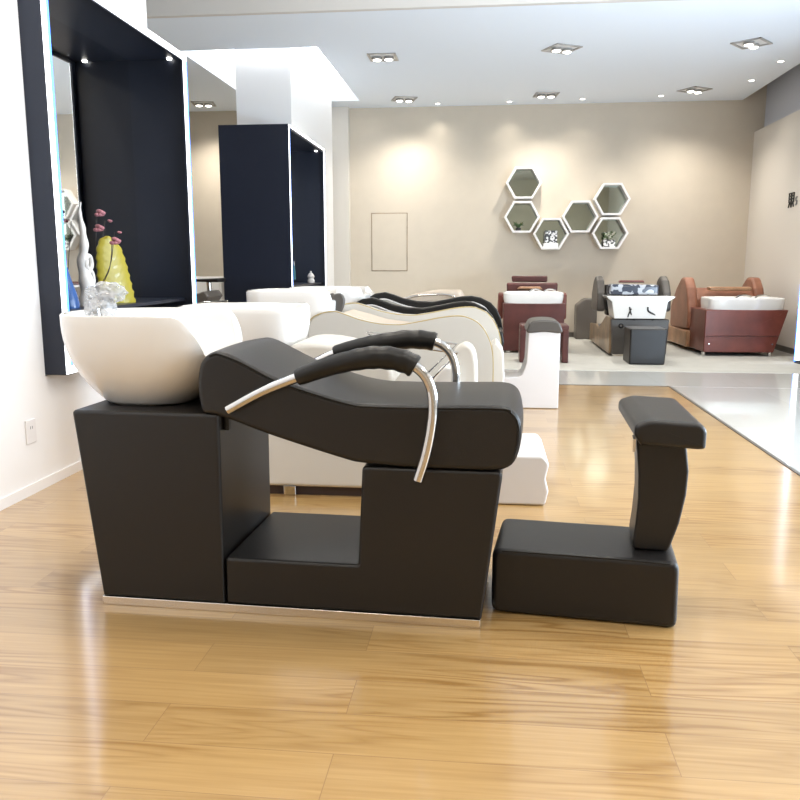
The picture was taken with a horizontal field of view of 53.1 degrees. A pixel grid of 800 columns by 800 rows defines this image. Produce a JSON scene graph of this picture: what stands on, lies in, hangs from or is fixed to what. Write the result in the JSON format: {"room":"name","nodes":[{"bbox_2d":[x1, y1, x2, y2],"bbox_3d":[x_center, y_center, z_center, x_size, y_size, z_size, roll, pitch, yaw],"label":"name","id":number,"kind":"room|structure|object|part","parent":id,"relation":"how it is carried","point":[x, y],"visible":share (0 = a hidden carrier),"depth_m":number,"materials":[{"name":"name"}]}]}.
{"room":"salon","nodes":[
{"label":"salon","id":0,"kind":"room"},
{"bbox_2d":[0,0,146,498],"bbox_3d":[-2.442,-1.051,1.111,0.770,3.900,8.400,1,10,6],"label":"wall","id":1,"kind":"structure","parent":0,"point":[26,393],"depth_m":3.75,"materials":[{"name":"white paint"}]},
{"bbox_2d":[25,418,36,444],"bbox_3d":[-1.778,0.151,3.854,0.010,0.116,0.084,1,10,6],"label":"wall socket","id":2,"kind":"object","parent":1,"relation":"attached to","point":[30,425],"visible":1,"depth_m":3.84,"materials":[{"name":"white plastic"}]},
{"bbox_2d":[0,460,81,510],"bbox_3d":[-2.054,0.854,1.392,0.010,0.050,8.400,1,10,6],"label":"baseboard","id":3,"kind":"structure","parent":1,"relation":"attached to","point":[41,484],"depth_m":3.93,"materials":[{"name":"white paint"}]},
{"bbox_2d":[17,0,196,374],"bbox_3d":[-1.966,-1.242,4.750,0.834,1.944,1.840,1,10,6],"label":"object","id":4,"kind":"object","parent":1,"relation":"attached to","point":[106,96],"visible":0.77,"depth_m":5.04,"materials":[{"name":"black paint"}]},
{"bbox_3d":[-2.066,-1.091,3.862,0.830,1.944,0.028,1,10,6],"label":"panel","id":5,"kind":"part","parent":4,"relation":"part of","materials":[{"name":"black paint"}]},
{"bbox_2d":[66,267,79,308],"bbox_3d":[-1.807,-0.608,4.340,0.124,0.220,0.124,1,10,6],"label":"vase","id":6,"kind":"object","parent":4,"relation":"on","point":[74,303],"visible":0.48,"depth_m":4.32,"materials":[{"name":"blue glass"}]},
{"bbox_2d":[76,202,96,306],"bbox_3d":[-1.777,-0.821,4.520,0.113,0.583,0.099,-6,11,-30],"label":"sculpture","id":7,"kind":"object","parent":4,"relation":"on","point":[85,263],"visible":0.76,"depth_m":4.50,"materials":[{"name":"white ceramic"}]},
{"bbox_2d":[49,16,140,307],"bbox_3d":[-1.958,-1.242,4.749,0.010,1.888,1.784,1,10,6],"label":"mirror","id":8,"kind":"object","parent":4,"relation":"on","point":[94,90],"depth_m":5.03,"materials":[{"name":"clear glass"}]},
{"bbox_2d":[93,209,121,291],"bbox_3d":[-1.781,-0.860,4.793,0.185,0.567,0.384,-5,11,-28],"label":"flower","id":9,"kind":"object","parent":4,"relation":"on","point":[115,241],"visible":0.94,"depth_m":4.82,"materials":[{"name":"pink plant"}]},
{"bbox_3d":[-1.860,-0.810,4.838,0.006,0.453,0.087,7,12,34],"label":"stem","id":10,"kind":"part","parent":9,"relation":"part of","materials":[{"name":"grey plant"}]},
{"bbox_3d":[-1.774,-0.756,4.764,0.244,0.372,0.031,6,11,30],"label":"stem","id":11,"kind":"part","parent":9,"relation":"part of","materials":[{"name":"grey"}]},
{"bbox_3d":[-1.968,-2.186,4.590,0.830,0.028,1.784,1,10,6],"label":"panel","id":12,"kind":"part","parent":4,"relation":"part of","materials":[{"name":"black paint"}]},
{"bbox_2d":[96,236,135,302],"bbox_3d":[-1.746,-0.799,4.909,0.075,0.405,0.252,9,13,43],"label":"vase","id":13,"kind":"object","parent":4,"relation":"on","point":[118,272],"visible":0.8,"depth_m":4.87,"materials":[{"name":"yellow ceramic"}]},
{"bbox_2d":[69,298,185,310],"bbox_3d":[-1.789,-0.572,4.844,0.330,0.020,1.784,1,10,6],"label":"shelf","id":14,"kind":"object","parent":4,"relation":"attached to","point":[139,301],"depth_m":5.29,"materials":[{"name":"black paint"}]},
{"bbox_3d":[-1.870,-1.393,5.638,0.830,1.944,0.028,1,10,6],"label":"panel","id":15,"kind":"part","parent":4,"relation":"part of","materials":[{"name":"black paint"}]},
{"bbox_2d":[196,47,351,91],"bbox_3d":[-1.495,-4.287,10.057,1.570,0.240,2.920,1,10,6],"label":"ceiling","id":16,"kind":"structure","parent":0,"point":[224,60],"depth_m":10.31,"materials":[{"name":"white paint"}]},
{"bbox_2d":[235,47,333,285],"bbox_3d":[-1.395,-2.520,10.286,0.625,3.720,2.400,1,10,6],"label":"wall pillar","id":17,"kind":"structure","parent":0,"point":[291,86],"depth_m":9.01,"materials":[{"name":"white paint"}]},
{"bbox_2d":[218,124,326,301],"bbox_3d":[-1.466,-2.110,9.649,0.774,2.014,1.900,1,10,6],"label":"display cabinet","id":18,"kind":"object","parent":17,"relation":"attached to","point":[272,176],"visible":0.77,"depth_m":8.75,"materials":[{"name":"black paint"}]},
{"bbox_3d":[-1.569,-1.954,8.732,0.770,2.014,0.028,1,10,6],"label":"panel","id":19,"kind":"part","parent":18,"relation":"part of","materials":[{"name":"black paint"}]},
{"bbox_2d":[290,149,296,282],"bbox_3d":[-1.478,-2.111,9.650,0.010,1.958,1.844,1,10,6],"label":"mirror","id":20,"kind":"object","parent":18,"relation":"on","point":[293,152],"depth_m":10.44,"materials":[{"name":"clear glass"}]},
{"bbox_2d":[293,265,295,279],"bbox_3d":[-1.173,-1.435,8.854,0.040,0.200,0.040,1,10,6],"label":"vase","id":21,"kind":"object","parent":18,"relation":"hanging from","point":[294,272],"visible":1,"depth_m":8.85,"materials":[{"name":"blue glass"}]},
{"bbox_3d":[-1.468,-3.089,9.483,0.770,0.028,1.844,1,10,6],"label":"panel","id":22,"kind":"part","parent":18,"relation":"part of","materials":[{"name":"black paint"}]},
{"bbox_2d":[293,282,320,286],"bbox_3d":[-1.309,-1.405,9.752,0.330,0.020,1.844,1,10,6],"label":"shelf","id":23,"kind":"object","parent":18,"relation":"attached to","point":[295,284],"depth_m":10.04,"materials":[{"name":"black paint"}]},
{"bbox_3d":[-1.367,-2.266,10.566,0.770,2.014,0.028,1,10,6],"label":"panel","id":24,"kind":"part","parent":18,"relation":"part of","materials":[{"name":"black paint"}]},
{"bbox_2d":[307,271,314,282],"bbox_3d":[-1.154,-1.595,10.365,0.096,0.150,0.096,1,10,6],"label":"bottle","id":25,"kind":"object","parent":18,"relation":"on","point":[310,276],"visible":1,"depth_m":10.34,"materials":[{"name":"white"}]},
{"bbox_2d":[332,107,350,285],"bbox_3d":[-1.084,-2.819,12.226,0.640,3.660,0.130,1,10,6],"label":"wall","id":26,"kind":"structure","parent":0,"point":[340,115],"depth_m":12.10,"materials":[{"name":"beige paint"}]},
{"bbox_2d":[0,337,799,799],"bbox_3d":[-0.994,0.318,4.857,11.000,0.064,15.600,1,10,6],"label":"floor","id":27,"kind":"structure","parent":0,"point":[99,701],"depth_m":2.20,"materials":[{"name":"brown wood"}]},
{"bbox_2d":[196,277,223,300],"bbox_3d":[-2.632,-1.196,10.819,0.620,0.930,0.462,1,10,6],"label":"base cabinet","id":28,"kind":"object","parent":27,"relation":"on","point":[200,286],"visible":0.07,"depth_m":10.53,"materials":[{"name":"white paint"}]},
{"bbox_3d":[-2.656,-1.459,10.547,0.580,0.260,0.011,1,10,6],"label":"drawer","id":29,"kind":"part","parent":28,"relation":"part of","materials":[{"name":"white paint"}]},
{"bbox_2d":[196,278,227,302],"bbox_3d":[-1.851,-0.750,8.108,0.754,0.960,0.576,1,10,6],"label":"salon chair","id":30,"kind":"object","parent":27,"relation":"on","point":[208,296],"visible":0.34,"depth_m":7.95,"materials":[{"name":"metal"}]},
{"bbox_3d":[-1.925,-1.111,8.084,0.059,0.183,0.049,1,10,6],"label":"post","id":31,"kind":"part","parent":30,"relation":"part of","materials":[{"name":"silver metal"}]},
{"bbox_3d":[-2.042,-0.949,8.099,0.370,0.316,0.450,1,10,6],"label":"backrest","id":32,"kind":"part","parent":30,"relation":"part of","materials":[{"name":"grey leather"}]},
{"bbox_3d":[-1.892,-0.870,7.815,0.452,0.208,0.032,1,10,6],"label":"armrest","id":33,"kind":"part","parent":30,"relation":"part of","materials":[{"name":"silver metal"}]},
{"bbox_2d":[59,281,522,628],"bbox_3d":[-0.361,0.127,2.698,1.536,1.044,0.627,1,10,8],"label":"chair","id":34,"kind":"object","parent":27,"relation":"on","point":[175,455],"visible":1,"depth_m":2.50,"materials":[{"name":"black leather"}]},
{"bbox_2d":[84,281,127,315],"bbox_3d":[-0.982,-0.319,2.664,0.151,0.152,0.099,1,10,6],"label":"sculpture","id":35,"kind":"object","parent":34,"relation":"on","point":[105,296],"depth_m":2.64,"materials":[{"name":"plastic"}]},
{"bbox_2d":[59,307,241,405],"bbox_3d":[-0.843,-0.150,2.722,0.558,0.302,0.524,1,10,8],"label":"basin","id":36,"kind":"object","parent":34,"relation":"in","point":[144,356],"depth_m":2.51,"materials":[{"name":"white ceramic"}]},
{"bbox_3d":[-0.208,0.047,2.378,0.647,0.384,0.031,1,10,8],"label":"armrest","id":37,"kind":"part","parent":34,"relation":"part of","materials":[{"name":"silver metal"}]},
{"bbox_2d":[199,337,522,469],"bbox_3d":[-0.097,-0.009,2.633,0.997,0.353,0.508,1,10,8],"label":"seat cushion","id":38,"kind":"object","parent":34,"relation":"on","point":[380,424],"depth_m":2.42,"materials":[{"name":"black leather"}]},
{"bbox_3d":[-0.090,0.391,2.700,0.865,0.467,0.496,1,10,8],"label":"seat","id":39,"kind":"part","parent":34,"relation":"part of","materials":[{"name":"black leather"}]},
{"bbox_3d":[-0.113,-0.045,2.910,0.661,0.386,0.031,1,10,8],"label":"armrest","id":40,"kind":"part","parent":34,"relation":"part of","materials":[{"name":"black leather"}]},
{"bbox_2d":[178,302,477,495],"bbox_3d":[-0.344,-0.022,4.010,1.461,0.899,0.546,1,10,6],"label":"chair","id":41,"kind":"object","parent":27,"relation":"on","point":[294,468],"visible":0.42,"depth_m":3.81,"materials":[{"name":"white leather"}]},
{"bbox_2d":[178,302,309,345],"bbox_3d":[-0.774,-0.357,4.014,0.594,0.239,0.520,1,10,6],"label":"basin","id":42,"kind":"object","parent":41,"relation":"in","point":[288,323],"depth_m":3.77,"materials":[{"name":"white ceramic"}]},
{"bbox_3d":[-0.529,0.433,3.866,0.060,0.050,0.040,1,10,6],"label":"foot plate","id":43,"kind":"part","parent":41,"relation":"part of","materials":[{"name":"silver metal"}]},
{"bbox_3d":[0.060,-0.242,4.074,0.463,0.210,0.012,1,10,6],"label":"armrest","id":44,"kind":"part","parent":41,"relation":"part of","materials":[{"name":"black leather"}]},
{"bbox_3d":[0.036,-0.174,3.670,0.463,0.210,0.012,1,10,6],"label":"armrest","id":45,"kind":"part","parent":41,"relation":"part of","materials":[{"name":"silver metal"}]},
{"bbox_3d":[0.284,-0.130,3.824,0.176,0.295,0.120,1,10,6],"label":"leg panel","id":46,"kind":"part","parent":41,"relation":"part of","materials":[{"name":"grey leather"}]},
{"bbox_2d":[246,288,504,381],"bbox_3d":[-0.145,-0.251,5.248,1.645,0.936,0.540,1,10,6],"label":"chair","id":47,"kind":"object","parent":27,"relation":"on","point":[329,313],"visible":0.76,"depth_m":4.96,"materials":[{"name":"beige leather"}]},
{"bbox_2d":[246,288,342,337],"bbox_3d":[-0.680,-0.261,5.306,0.569,0.936,0.540,1,10,6],"label":"basin","id":48,"kind":"object","parent":47,"relation":"in","point":[323,303],"depth_m":4.98,"materials":[{"name":"white ceramic"}]},
{"bbox_2d":[343,309,408,323],"bbox_3d":[0.092,-0.278,5.218,0.999,0.598,0.390,1,10,6],"label":"seat cushion","id":49,"kind":"object","parent":47,"relation":"on","point":[375,315],"depth_m":5.37,"materials":[{"name":"beige leather"}]},
{"bbox_3d":[0.001,-0.172,5.006,1.160,0.762,0.070,1,10,6],"label":"panel","id":50,"kind":"part","parent":47,"relation":"part of","materials":[{"name":"grey leather"}]},
{"bbox_3d":[0.107,-0.279,5.456,1.160,0.762,0.070,1,10,6],"label":"panel","id":51,"kind":"part","parent":47,"relation":"part of","materials":[{"name":"grey leather"}]},
{"bbox_2d":[289,286,503,346],"bbox_3d":[-0.024,-0.452,6.490,1.716,0.916,0.594,1,10,6],"label":"chair","id":52,"kind":"object","parent":27,"relation":"on","point":[385,301],"visible":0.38,"depth_m":6.26,"materials":[{"name":"grey leather"}]},
{"bbox_2d":[289,286,370,303],"bbox_3d":[-0.567,-0.465,6.564,0.619,0.916,0.560,1,10,6],"label":"basin","id":53,"kind":"object","parent":52,"relation":"in","point":[359,294],"depth_m":6.23,"materials":[{"name":"white ceramic"}]},
{"bbox_2d":[370,289,464,300],"bbox_3d":[0.005,-0.695,8.053,1.669,0.871,0.582,1,10,6],"label":"chair","id":54,"kind":"object","parent":27,"relation":"on","point":[439,294],"visible":0.08,"depth_m":7.73,"materials":[{"name":"grey leather"}]},
{"bbox_3d":[0.276,-0.960,7.694,0.682,0.130,0.024,1,10,6],"label":"armrest","id":55,"kind":"part","parent":54,"relation":"part of","materials":[{"name":"silver metal"}]},
{"bbox_2d":[410,289,464,300],"bbox_3d":[0.312,-1.025,7.979,0.651,0.145,0.490,1,10,6],"label":"seat cushion","id":56,"kind":"object","parent":54,"relation":"on","point":[456,292],"depth_m":7.74,"materials":[{"name":"beige leather"}]},
{"bbox_2d":[498,433,548,504],"bbox_3d":[0.513,0.326,3.937,0.394,0.233,0.520,1,10,6],"label":"footrest","id":57,"kind":"object","parent":27,"relation":"on","point":[524,482],"visible":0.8,"depth_m":3.68,"materials":[{"name":"white leather"}]},
{"bbox_2d":[497,276,566,352],"bbox_3d":[1.738,-1.180,10.673,0.870,0.941,1.610,1,10,6],"label":"chair","id":58,"kind":"object","parent":27,"relation":"on","point":[522,300],"visible":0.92,"depth_m":9.92,"materials":[{"name":"red leather"}]},
{"bbox_3d":[1.350,-1.288,10.743,0.080,0.338,0.920,1,10,6],"label":"armrest","id":59,"kind":"part","parent":58,"relation":"part of","materials":[{"name":"leather"}]},
{"bbox_3d":[1.732,-1.411,10.507,0.662,0.260,0.100,1,10,6],"label":"backrest","id":60,"kind":"part","parent":58,"relation":"part of","materials":[{"name":"red leather"}]},
{"bbox_3d":[2.135,-1.274,10.659,0.080,0.338,0.920,1,10,6],"label":"armrest","id":61,"kind":"part","parent":58,"relation":"part of","materials":[{"name":"leather"}]},
{"bbox_2d":[504,317,562,408],"bbox_3d":[1.027,-0.303,6.307,0.449,0.680,0.415,1,10,6],"label":"footrest","id":62,"kind":"object","parent":27,"relation":"on","point":[537,379],"visible":0.81,"depth_m":6.12,"materials":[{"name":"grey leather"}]},
{"bbox_2d":[518,323,568,362],"bbox_3d":[1.633,-0.657,9.126,0.540,0.425,0.340,1,10,6],"label":"footstool","id":63,"kind":"object","parent":27,"relation":"on","point":[564,336],"visible":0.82,"depth_m":8.97,"materials":[{"name":"red leather"}]},
{"bbox_3d":[1.399,-0.631,9.156,0.070,0.365,0.340,1,10,6],"label":"panel","id":64,"kind":"part","parent":63,"relation":"part of","materials":[{"name":"red leather"}]},
{"bbox_3d":[1.633,-0.832,9.096,0.540,0.070,0.340,1,10,6],"label":"seat","id":65,"kind":"part","parent":63,"relation":"part of","materials":[{"name":"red leather"}]},
{"bbox_3d":[1.867,-0.623,9.106,0.070,0.365,0.340,1,10,6],"label":"panel","id":66,"kind":"part","parent":63,"relation":"part of","materials":[{"name":"red leather"}]},
{"bbox_2d":[573,298,596,338],"bbox_3d":[2.754,-1.212,11.887,0.300,0.596,0.300,1,10,6],"label":"footrest","id":67,"kind":"object","parent":27,"relation":"on","point":[584,315],"visible":0.67,"depth_m":11.75,"materials":[{"name":"grey leather"}]},
{"bbox_2d":[491,395,706,626],"bbox_3d":[0.640,0.335,2.654,0.618,0.649,0.480,2,10,13],"label":"footrest","id":68,"kind":"object","parent":27,"relation":"on","point":[622,574],"visible":1,"depth_m":2.48,"materials":[{"name":"black leather"}]},
{"bbox_3d":[0.825,0.268,2.556,0.157,0.385,0.190,2,10,13],"label":"post","id":69,"kind":"part","parent":68,"relation":"part of","materials":[{"name":"black leather"}]},
{"bbox_2d":[589,276,674,355],"bbox_3d":[2.941,-1.139,10.410,0.890,0.946,1.980,1,10,6],"label":"chair","id":70,"kind":"object","parent":27,"relation":"on","point":[625,304],"visible":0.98,"depth_m":9.59,"materials":[{"name":"grey leather"}]},
{"bbox_3d":[2.931,-1.270,10.153,0.640,0.380,0.322,1,10,6],"label":"backrest","id":71,"kind":"part","parent":70,"relation":"part of","materials":[{"name":"leather"}]},
{"bbox_2d":[608,284,658,294],"bbox_3d":[2.834,-1.348,9.733,0.567,0.125,0.300,1,10,6],"label":"cushion","id":72,"kind":"object","parent":70,"relation":"on","point":[614,289],"depth_m":9.59,"materials":[{"name":"white fabric"}]},
{"bbox_2d":[602,295,674,353],"bbox_3d":[2.867,-0.918,9.711,0.791,0.695,0.480,1,10,6],"label":"basin","id":73,"kind":"object","parent":70,"relation":"in","point":[624,310],"depth_m":9.49,"materials":[{"name":"white ceramic"}]},
{"bbox_2d":[623,326,667,364],"bbox_3d":[2.749,-0.618,8.989,0.399,0.396,0.420,1,10,6],"label":"footstool","id":74,"kind":"object","parent":27,"relation":"on","point":[643,345],"visible":1,"depth_m":8.79,"materials":[{"name":"black leather"}]},
{"bbox_2d":[559,384,799,475],"bbox_3d":[-2.420,0.691,2.544,8.672,0.024,10.633,1,10,6],"label":"trim","id":75,"kind":"structure","parent":27,"relation":"in","point":[678,392],"depth_m":5.47,"materials":[{"name":"grey"}]},
{"bbox_2d":[667,277,787,355],"bbox_3d":[4.181,-1.139,10.477,1.007,0.926,1.910,1,10,4],"label":"chair","id":76,"kind":"object","parent":27,"relation":"on","point":[744,318],"visible":0.98,"depth_m":9.61,"materials":[{"name":"leather"}]},
{"bbox_3d":[4.200,-0.883,10.830,1.000,0.210,1.300,1,10,4],"label":"seat","id":77,"kind":"part","parent":76,"relation":"part of","materials":[{"name":"leather"}]},
{"bbox_3d":[4.146,-1.196,10.443,0.800,0.538,0.436,1,10,4],"label":"backrest","id":78,"kind":"part","parent":76,"relation":"part of","materials":[{"name":"leather"}]},
{"bbox_2d":[689,296,787,352],"bbox_3d":[4.160,-0.946,9.883,0.979,0.651,0.700,1,10,6],"label":"basin","id":79,"kind":"object","parent":76,"relation":"in","point":[750,324],"depth_m":9.58,"materials":[{"name":"white"}]},
{"bbox_2d":[794,291,799,363],"bbox_3d":[4.493,-1.549,7.914,0.308,2.600,1.800,1,10,6],"label":"station","id":80,"kind":"object","parent":27,"relation":"on","point":[797,341],"visible":1,"depth_m":8.91,"materials":[{"name":"white paint"}]},
{"bbox_2d":[146,0,679,18],"bbox_3d":[-0.602,-3.835,7.342,11.100,0.500,0.060,1,10,6],"label":"ceiling","id":81,"kind":"structure","parent":0,"point":[154,8],"depth_m":7.37,"materials":[{"name":"white paint"}]},
{"bbox_2d":[147,0,799,111],"bbox_3d":[-0.619,-4.041,9.686,10.560,0.120,4.600,1,10,6],"label":"ceiling","id":82,"kind":"structure","parent":0,"point":[630,51],"depth_m":8.66,"materials":[{"name":"white paint"}]},
{"bbox_2d":[191,101,215,106],"bbox_3d":[-2.851,-4.286,11.625,0.320,0.047,0.320,-1,10,-5],"label":"recessed light","id":83,"kind":"object","parent":82,"relation":"in","point":[195,103],"visible":1,"depth_m":11.58,"materials":[{"name":"grey metal"}]},
{"bbox_2d":[367,53,398,61],"bbox_3d":[-0.192,-3.841,9.010,0.320,0.047,0.320,1,10,6],"label":"recessed light","id":84,"kind":"object","parent":82,"relation":"in","point":[374,57],"visible":1,"depth_m":8.96,"materials":[{"name":"grey metal"}]},
{"bbox_2d":[391,96,417,102],"bbox_3d":[0.059,-4.229,11.294,0.320,0.047,0.320,-2,10,-11],"label":"recessed light","id":85,"kind":"object","parent":82,"relation":"in","point":[408,99],"visible":1,"depth_m":11.25,"materials":[{"name":"grey metal"}]},
{"bbox_2d":[533,92,559,97],"bbox_3d":[2.009,-4.181,11.005,0.320,0.047,0.320,0,10,0],"label":"recessed light","id":86,"kind":"object","parent":82,"relation":"in","point":[537,94],"visible":1,"depth_m":10.96,"materials":[{"name":"grey metal"}]},
{"bbox_2d":[541,43,582,53],"bbox_3d":[1.750,-3.780,8.653,0.320,0.047,0.320,-4,10,-22],"label":"recessed light","id":87,"kind":"object","parent":82,"relation":"in","point":[560,48],"visible":1,"depth_m":8.62,"materials":[{"name":"grey metal"}]},
{"bbox_2d":[677,86,712,93],"bbox_3d":[3.937,-4.128,10.700,0.320,0.047,0.320,-5,11,-28],"label":"recessed light","id":88,"kind":"object","parent":82,"relation":"in","point":[695,89],"visible":1,"depth_m":10.66,"materials":[{"name":"grey metal"}]},
{"bbox_2d":[730,37,772,49],"bbox_3d":[3.708,-3.745,8.444,0.320,0.047,0.320,9,13,44],"label":"recessed light","id":89,"kind":"object","parent":82,"relation":"in","point":[753,43],"visible":1,"depth_m":8.41,"materials":[{"name":"grey metal"}]},
{"bbox_2d":[189,85,766,331],"bbox_3d":[-0.094,-2.963,12.235,11.300,4.060,0.150,1,10,6],"label":"wall","id":90,"kind":"structure","parent":0,"point":[684,168],"depth_m":11.90,"materials":[{"name":"beige paint"}]},
{"bbox_2d":[371,213,407,270],"bbox_3d":[-0.162,-2.418,12.255,0.556,0.874,0.008,1,10,6],"label":"access panel","id":91,"kind":"object","parent":90,"relation":"attached to","point":[388,231],"visible":1,"depth_m":12.25,"materials":[{"name":"beige paint"}]},
{"bbox_2d":[504,201,539,232],"bbox_3d":[1.811,-2.716,11.889,0.524,0.454,0.200,1,10,6],"label":"shelf","id":92,"kind":"object","parent":90,"relation":"attached to","point":[519,211],"visible":1,"depth_m":11.96,"materials":[{"name":"white paint"}]},
{"bbox_2d":[514,221,523,230],"bbox_3d":[1.766,-2.588,11.915,0.171,0.146,0.103,1,10,6],"label":"plant","id":93,"kind":"object","parent":92,"relation":"on","point":[516,224],"visible":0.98,"depth_m":11.89,"materials":[{"name":"green plant"}]},
{"bbox_2d":[506,166,541,199],"bbox_3d":[1.825,-3.199,11.805,0.524,0.454,0.200,1,10,6],"label":"shelf","id":94,"kind":"object","parent":90,"relation":"attached to","point":[523,183],"visible":1,"depth_m":11.88,"materials":[{"name":"white paint"}]},
{"bbox_2d":[509,170,538,196],"bbox_3d":[1.835,-3.215,11.896,0.458,0.397,0.010,1,10,6],"label":"mirror","id":95,"kind":"object","parent":94,"relation":"attached to","point":[523,182],"depth_m":11.89,"materials":[{"name":"silver glass"}]},
{"bbox_2d":[533,218,568,249],"bbox_3d":[2.238,-2.467,11.884,0.524,0.454,0.200,1,10,6],"label":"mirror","id":96,"kind":"object","parent":90,"relation":"attached to","point":[546,224],"visible":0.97,"depth_m":11.94,"materials":[{"name":"white paint"}]},
{"bbox_2d":[542,231,557,246],"bbox_3d":[2.238,-2.389,11.897,0.210,0.250,0.120,0,10,-2],"label":"flower arrangement","id":97,"kind":"object","parent":96,"relation":"in","point":[550,237],"visible":0.9,"depth_m":11.85,"materials":[{"name":"white paint"}]},
{"bbox_2d":[561,200,598,232],"bbox_3d":[2.651,-2.701,11.799,0.524,0.454,0.200,1,10,6],"label":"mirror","id":98,"kind":"object","parent":90,"relation":"attached to","point":[579,216],"visible":1,"depth_m":11.87,"materials":[{"name":"white paint"}]},
{"bbox_2d":[590,217,627,248],"bbox_3d":[3.086,-2.457,11.792,0.524,0.454,0.200,1,10,6],"label":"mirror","id":99,"kind":"object","parent":90,"relation":"attached to","point":[604,224],"visible":0.97,"depth_m":11.85,"materials":[{"name":"white paint"}]},
{"bbox_2d":[603,231,615,246],"bbox_3d":[3.085,-2.373,11.806,0.188,0.240,0.116,1,10,6],"label":"flower arrangement","id":100,"kind":"object","parent":99,"relation":"in","point":[606,243],"visible":0.92,"depth_m":11.77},
{"bbox_2d":[592,183,630,215],"bbox_3d":[3.093,-2.934,11.710,0.524,0.454,0.200,1,10,6],"label":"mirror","id":101,"kind":"object","parent":90,"relation":"attached to","point":[611,199],"visible":1,"depth_m":11.78,"materials":[{"name":"white paint"}]},
{"bbox_2d":[744,110,799,348],"bbox_3d":[4.982,-1.970,9.319,0.350,2.960,4.800,1,10,6],"label":"wall","id":102,"kind":"structure","parent":0,"point":[772,256],"depth_m":10.46,"materials":[{"name":"beige paint"}]},
{"bbox_2d":[775,344,794,354],"bbox_3d":[4.902,-0.708,10.502,0.015,0.075,2.880,1,10,6],"label":"baseboard","id":103,"kind":"structure","parent":102,"relation":"attached to","point":[789,350],"depth_m":10.07,"materials":[{"name":"grey"}]},
{"bbox_2d":[788,192,797,207],"bbox_3d":[4.874,-2.484,9.926,0.012,0.182,0.286,1,10,6],"label":"sign","id":104,"kind":"object","parent":102,"relation":"attached to","point":[791,203],"depth_m":9.95,"materials":[{"name":"black"}]},
{"bbox_2d":[764,64,799,126],"bbox_3d":[5.047,-3.891,8.985,0.220,0.940,4.800,1,10,6],"label":"wall","id":105,"kind":"structure","parent":0,"point":[783,93],"depth_m":10.69,"materials":[{"name":"grey paint"}]}
]}

